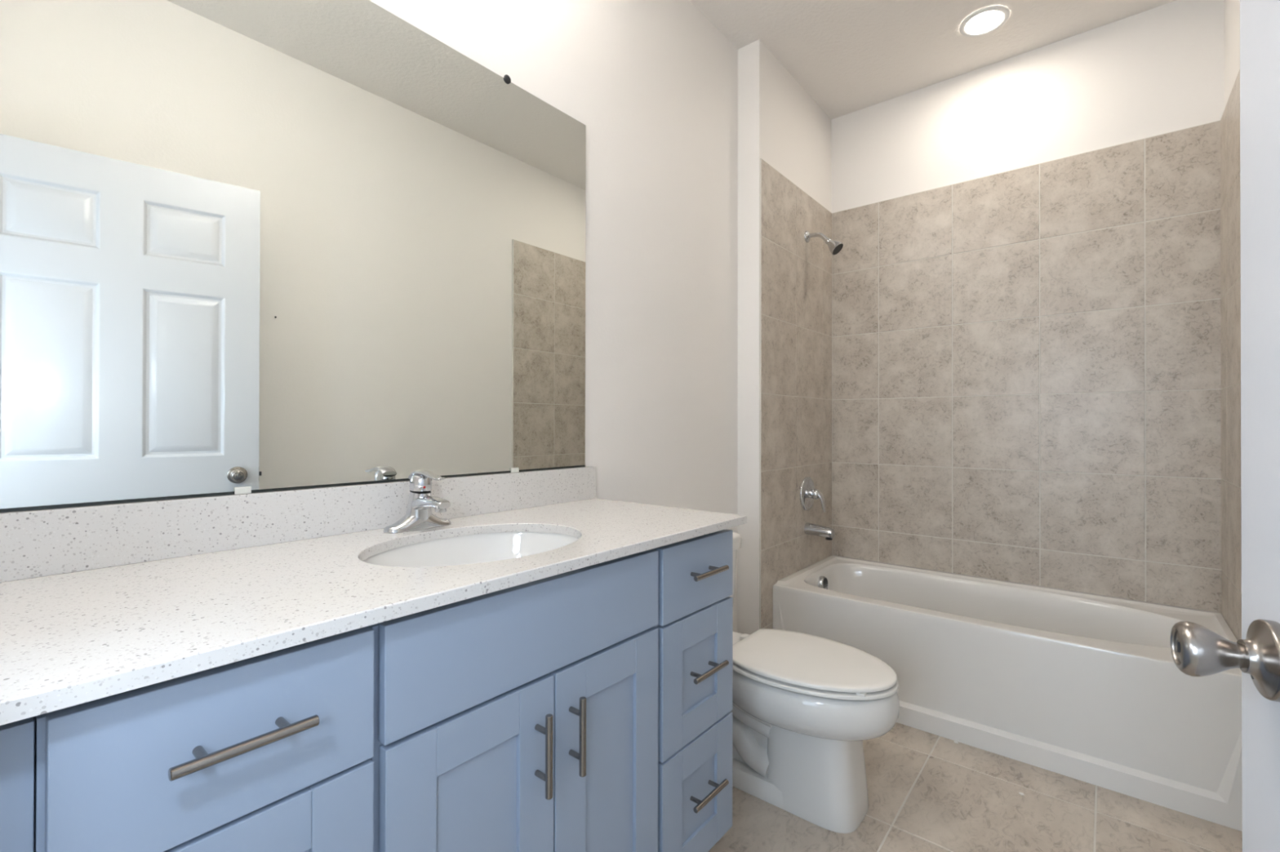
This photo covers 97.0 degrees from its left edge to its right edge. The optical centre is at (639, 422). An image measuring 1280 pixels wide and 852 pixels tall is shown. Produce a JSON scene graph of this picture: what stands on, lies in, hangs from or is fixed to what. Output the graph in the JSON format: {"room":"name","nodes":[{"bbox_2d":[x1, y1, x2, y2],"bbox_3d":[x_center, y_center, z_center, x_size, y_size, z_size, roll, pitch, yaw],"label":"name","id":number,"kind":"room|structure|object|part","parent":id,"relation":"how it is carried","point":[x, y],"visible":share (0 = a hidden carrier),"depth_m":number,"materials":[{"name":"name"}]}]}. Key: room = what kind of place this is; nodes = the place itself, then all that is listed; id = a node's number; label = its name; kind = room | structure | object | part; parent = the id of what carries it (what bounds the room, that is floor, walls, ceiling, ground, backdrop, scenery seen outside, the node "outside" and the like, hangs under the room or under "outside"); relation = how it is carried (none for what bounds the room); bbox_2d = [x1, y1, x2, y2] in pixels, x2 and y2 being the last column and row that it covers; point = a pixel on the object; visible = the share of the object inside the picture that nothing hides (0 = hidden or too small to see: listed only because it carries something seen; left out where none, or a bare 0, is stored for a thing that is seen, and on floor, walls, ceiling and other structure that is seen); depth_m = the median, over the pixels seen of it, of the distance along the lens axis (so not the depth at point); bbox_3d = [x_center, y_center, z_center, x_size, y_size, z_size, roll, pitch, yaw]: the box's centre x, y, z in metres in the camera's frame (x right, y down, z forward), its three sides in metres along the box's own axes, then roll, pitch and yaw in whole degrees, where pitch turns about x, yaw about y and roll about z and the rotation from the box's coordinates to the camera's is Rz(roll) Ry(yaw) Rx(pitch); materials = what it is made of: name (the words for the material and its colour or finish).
{"room":"bathroom","nodes":[
{"label":"bathroom","id":0,"kind":"room"},
{"bbox_2d":[368,0,831,635],"bbox_3d":[-0.023,-0.225,1.939,0.227,2.837,3.064,0,0,39],"label":"wall","id":1,"kind":"structure","parent":0,"point":[708,303],"depth_m":2.23,"materials":[{"name":"white paint"}]},
{"bbox_2d":[0,0,586,512],"bbox_3d":[-0.579,-0.401,1.252,0.010,1.068,1.291,0,0,39],"label":"mirror","id":2,"kind":"object","parent":1,"relation":"attached to","point":[246,246],"visible":1,"depth_m":1.09,"materials":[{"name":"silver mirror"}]},
{"bbox_2d":[0,466,595,582],"bbox_3d":[-0.566,0.183,1.260,0.020,0.098,1.327,0,0,39],"label":"backsplash","id":3,"kind":"structure","parent":1,"relation":"attached to","point":[33,544],"depth_m":1.03,"materials":[{"name":"stone"}]},
{"bbox_2d":[800,476,826,512],"bbox_3d":[0.856,0.348,2.754,0.094,0.168,0.168,0,0,39],"label":"shower valve","id":4,"kind":"object","parent":1,"relation":"attached to","point":[808,494],"visible":1,"depth_m":2.74,"materials":[{"name":"silver metal"}]},
{"bbox_3d":[0.863,0.377,2.748,0.076,0.109,0.052,0,0,39],"label":"lever handle","id":5,"kind":"part","parent":4,"relation":"part of","materials":[{"name":"silver metal"}]},
{"bbox_2d":[804,522,835,540],"bbox_3d":[0.867,0.524,2.737,0.132,0.069,0.062,0,0,39],"label":"tub spout","id":6,"kind":"object","parent":1,"relation":"attached to","point":[811,529],"visible":1,"depth_m":2.72,"materials":[{"name":"silver metal"}]},
{"bbox_2d":[804,231,843,255],"bbox_3d":[0.887,-0.871,2.729,0.178,0.143,0.067,0,0,39],"label":"shower","id":7,"kind":"object","parent":1,"relation":"attached to","point":[834,246],"visible":1,"depth_m":2.70,"materials":[{"name":"silver metal"}]},
{"bbox_3d":[0.863,-0.895,2.749,0.115,0.061,0.021,0,0,39],"label":"arm","id":8,"kind":"part","parent":7,"relation":"part of","materials":[{"name":"silver metal"}]},
{"bbox_3d":[0.938,-0.822,2.687,0.045,0.044,0.061,0,0,39],"label":"spray plate","id":9,"kind":"part","parent":7,"relation":"part of","materials":[{"name":"black rubber"}]},
{"bbox_2d":[689,0,1176,119],"bbox_3d":[0.596,-1.695,1.441,1.830,0.100,3.298,0,0,39],"label":"ceiling","id":10,"kind":"structure","parent":0,"point":[850,56],"depth_m":2.39,"materials":[{"name":"white paint"}]},
{"bbox_2d":[959,5,1009,36],"bbox_3d":[1.405,-1.635,2.314,0.176,0.008,0.176,0,0,39],"label":"recessed light","id":11,"kind":"object","parent":10,"relation":"in","point":[985,20],"visible":1,"depth_m":2.31,"materials":[{"name":"white paint"}]},
{"bbox_2d":[707,722,1242,851],"bbox_3d":[0.591,1.172,1.429,1.830,0.060,3.298,0,0,39],"label":"floor","id":12,"kind":"structure","parent":0,"point":[927,792],"depth_m":1.64,"materials":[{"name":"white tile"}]},
{"bbox_2d":[0,716,34,851],"bbox_3d":[-0.767,0.704,0.627,0.473,0.864,0.099,0,0,39],"label":"base cabinet","id":13,"kind":"object","parent":12,"relation":"on","point":[16,738],"visible":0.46,"depth_m":0.51,"materials":[{"name":"blue paint"}]},
{"bbox_2d":[33,626,373,851],"bbox_3d":[-0.621,0.694,0.770,0.548,0.886,0.305,0,0,39],"label":"base cabinet","id":14,"kind":"object","parent":12,"relation":"on","point":[272,752],"visible":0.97,"depth_m":0.61,"materials":[{"name":"blue paint"}]},
{"bbox_3d":[-0.424,0.342,0.610,0.037,0.012,0.134,0,0,39],"label":"bar handle","id":15,"kind":"part","parent":14,"relation":"part of","materials":[{"name":"silver metal"}]},
{"bbox_3d":[-0.445,0.581,0.626,0.019,0.286,0.294,0,0,39],"label":"drawer","id":16,"kind":"part","parent":14,"relation":"part of","materials":[{"name":"blue paint"}]},
{"bbox_2d":[368,549,658,851],"bbox_3d":[-0.331,0.696,1.123,0.548,0.886,0.607,0,0,39],"label":"base cabinet","id":17,"kind":"object","parent":12,"relation":"on","point":[523,717],"visible":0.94,"depth_m":0.92,"materials":[{"name":"blue paint"}]},
{"bbox_2d":[0,466,746,725],"bbox_3d":[-0.362,0.193,1.093,0.546,0.118,1.328,0,0,39],"label":"countertop","id":18,"kind":"structure","parent":17,"relation":"on","point":[97,602],"depth_m":0.86,"materials":[{"name":"stone"}]},
{"bbox_2d":[383,469,451,533],"bbox_3d":[-0.457,0.167,1.224,0.131,0.129,0.153,0,0,39],"label":"faucet","id":19,"kind":"object","parent":18,"relation":"on","point":[419,516],"visible":1,"depth_m":1.22,"materials":[{"name":"silver metal"}]},
{"bbox_3d":[-0.457,0.126,1.224,0.109,0.046,0.046,0,0,39],"label":"lever handle","id":20,"kind":"part","parent":19,"relation":"part of","materials":[{"name":"silver metal"}]},
{"bbox_3d":[-0.450,0.179,1.218,0.113,0.042,0.047,0,0,39],"label":"spout","id":21,"kind":"part","parent":19,"relation":"part of","materials":[{"name":"silver metal"}]},
{"bbox_2d":[363,532,577,567],"bbox_3d":[-0.313,0.331,1.111,0.380,0.158,0.488,0,0,39],"label":"sink","id":22,"kind":"object","parent":18,"relation":"in","point":[489,547],"visible":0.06,"depth_m":1.27,"materials":[{"name":"white ceramic"}]},
{"bbox_3d":[-0.249,0.726,0.865,0.019,0.586,0.295,0,0,39],"label":"cabinet door","id":23,"kind":"part","parent":17,"relation":"part of","materials":[{"name":"blue paint"}]},
{"bbox_3d":[-0.158,0.545,0.932,0.037,0.134,0.012,0,0,39],"label":"bar handle","id":24,"kind":"part","parent":17,"relation":"part of","materials":[{"name":"silver metal"}]},
{"bbox_3d":[-0.109,0.545,0.992,0.037,0.134,0.012,0,0,39],"label":"bar handle","id":25,"kind":"part","parent":17,"relation":"part of","materials":[{"name":"silver metal"}]},
{"bbox_3d":[-0.061,0.728,1.093,0.019,0.586,0.290,0,0,39],"label":"cabinet door","id":26,"kind":"part","parent":17,"relation":"part of","materials":[{"name":"blue paint"}]},
{"bbox_2d":[652,529,732,851],"bbox_3d":[-0.041,0.698,1.475,0.548,0.886,0.305,0,0,39],"label":"base cabinet","id":27,"kind":"object","parent":12,"relation":"on","point":[695,625],"visible":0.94,"depth_m":1.31,"materials":[{"name":"blue paint"}]},
{"bbox_3d":[0.119,0.658,1.343,0.018,0.766,0.304,0,0,39],"label":"frame","id":28,"kind":"part","parent":27,"relation":"part of","materials":[{"name":"blue paint"}]},
{"bbox_3d":[0.135,0.586,1.331,0.019,0.286,0.294,0,0,39],"label":"drawer","id":29,"kind":"part","parent":27,"relation":"part of","materials":[{"name":"blue paint"}]},
{"bbox_3d":[0.135,0.354,1.332,0.019,0.165,0.294,0,0,39],"label":"drawer","id":30,"kind":"part","parent":27,"relation":"part of","materials":[{"name":"blue paint"}]},
{"bbox_3d":[0.134,0.878,1.330,0.019,0.288,0.294,0,0,39],"label":"drawer","id":31,"kind":"part","parent":27,"relation":"part of","materials":[{"name":"blue paint"}]},
{"bbox_3d":[0.155,0.858,1.312,0.037,0.012,0.134,0,0,39],"label":"bar handle","id":32,"kind":"part","parent":27,"relation":"part of","materials":[{"name":"silver metal"}]},
{"bbox_3d":[0.156,0.574,1.314,0.037,0.012,0.134,0,0,39],"label":"bar handle","id":33,"kind":"part","parent":27,"relation":"part of","materials":[{"name":"silver metal"}]},
{"bbox_3d":[0.156,0.346,1.315,0.037,0.012,0.134,0,0,39],"label":"bar handle","id":34,"kind":"part","parent":27,"relation":"part of","materials":[{"name":"silver metal"}]},
{"bbox_2d":[729,532,899,833],"bbox_3d":[0.410,0.776,1.824,0.793,0.734,0.437,0,0,39],"label":"toilet","id":35,"kind":"object","parent":12,"relation":"on","point":[805,706],"visible":0.75,"depth_m":1.63,"materials":[{"name":"white ceramic"}]},
{"bbox_3d":[0.179,0.611,2.015,0.182,0.286,0.412,0,0,39],"label":"tank","id":36,"kind":"part","parent":35,"relation":"part of","materials":[{"name":"white ceramic"}]},
{"bbox_3d":[0.181,0.438,2.014,0.200,0.058,0.437,0,0,39],"label":"tank lid","id":37,"kind":"part","parent":35,"relation":"part of","materials":[{"name":"white ceramic"}]},
{"bbox_3d":[0.524,0.726,1.730,0.482,0.022,0.376,0,0,39],"label":"lid","id":38,"kind":"part","parent":35,"relation":"part of","materials":[{"name":"white plastic"}]},
{"bbox_3d":[0.528,0.746,1.726,0.480,0.018,0.383,0,0,39],"label":"seat","id":39,"kind":"part","parent":35,"relation":"part of","materials":[{"name":"white plastic"}]},
{"bbox_2d":[773,555,1242,831],"bbox_3d":[1.371,0.926,2.299,1.463,0.442,0.698,0,0,39],"label":"bathtub","id":40,"kind":"object","parent":12,"relation":"on","point":[1090,688],"visible":0.88,"depth_m":1.96,"materials":[{"name":"white ceramic"}]},
{"bbox_2d":[831,0,1224,613],"bbox_3d":[1.598,-0.219,2.655,1.820,2.837,0.127,0,0,39],"label":"wall","id":41,"kind":"structure","parent":0,"point":[1026,322],"depth_m":2.46,"materials":[{"name":"beige tile"}]},
{"bbox_2d":[1220,0,1241,639],"bbox_3d":[1.209,-0.228,0.851,0.127,2.837,3.178,0,0,39],"label":"wall","id":42,"kind":"structure","parent":0,"point":[1230,196],"depth_m":1.94,"materials":[{"name":"white paint"}]},
{"bbox_3d":[-0.462,-0.233,0.242,1.705,2.837,0.115,0,0,39],"label":"wall","id":43,"kind":"structure","parent":0,"visible":0},
{"bbox_2d":[1169,0,1279,851],"bbox_3d":[0.389,0.102,0.171,0.164,2.045,0.826,0,0,29],"label":"door","id":44,"kind":"structure","parent":43,"relation":"in","point":[1197,651],"depth_m":0.50,"materials":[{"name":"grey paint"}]},
{"bbox_3d":[0.477,0.199,0.502,0.001,0.028,0.028,0,0,29],"label":"knob","id":45,"kind":"part","parent":44,"relation":"part of","materials":[{"name":"silver metal"}]},
{"bbox_3d":[0.495,0.199,0.492,0.045,0.046,0.046,0,0,29],"label":"knob","id":46,"kind":"part","parent":44,"relation":"part of","materials":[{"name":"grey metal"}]}
]}

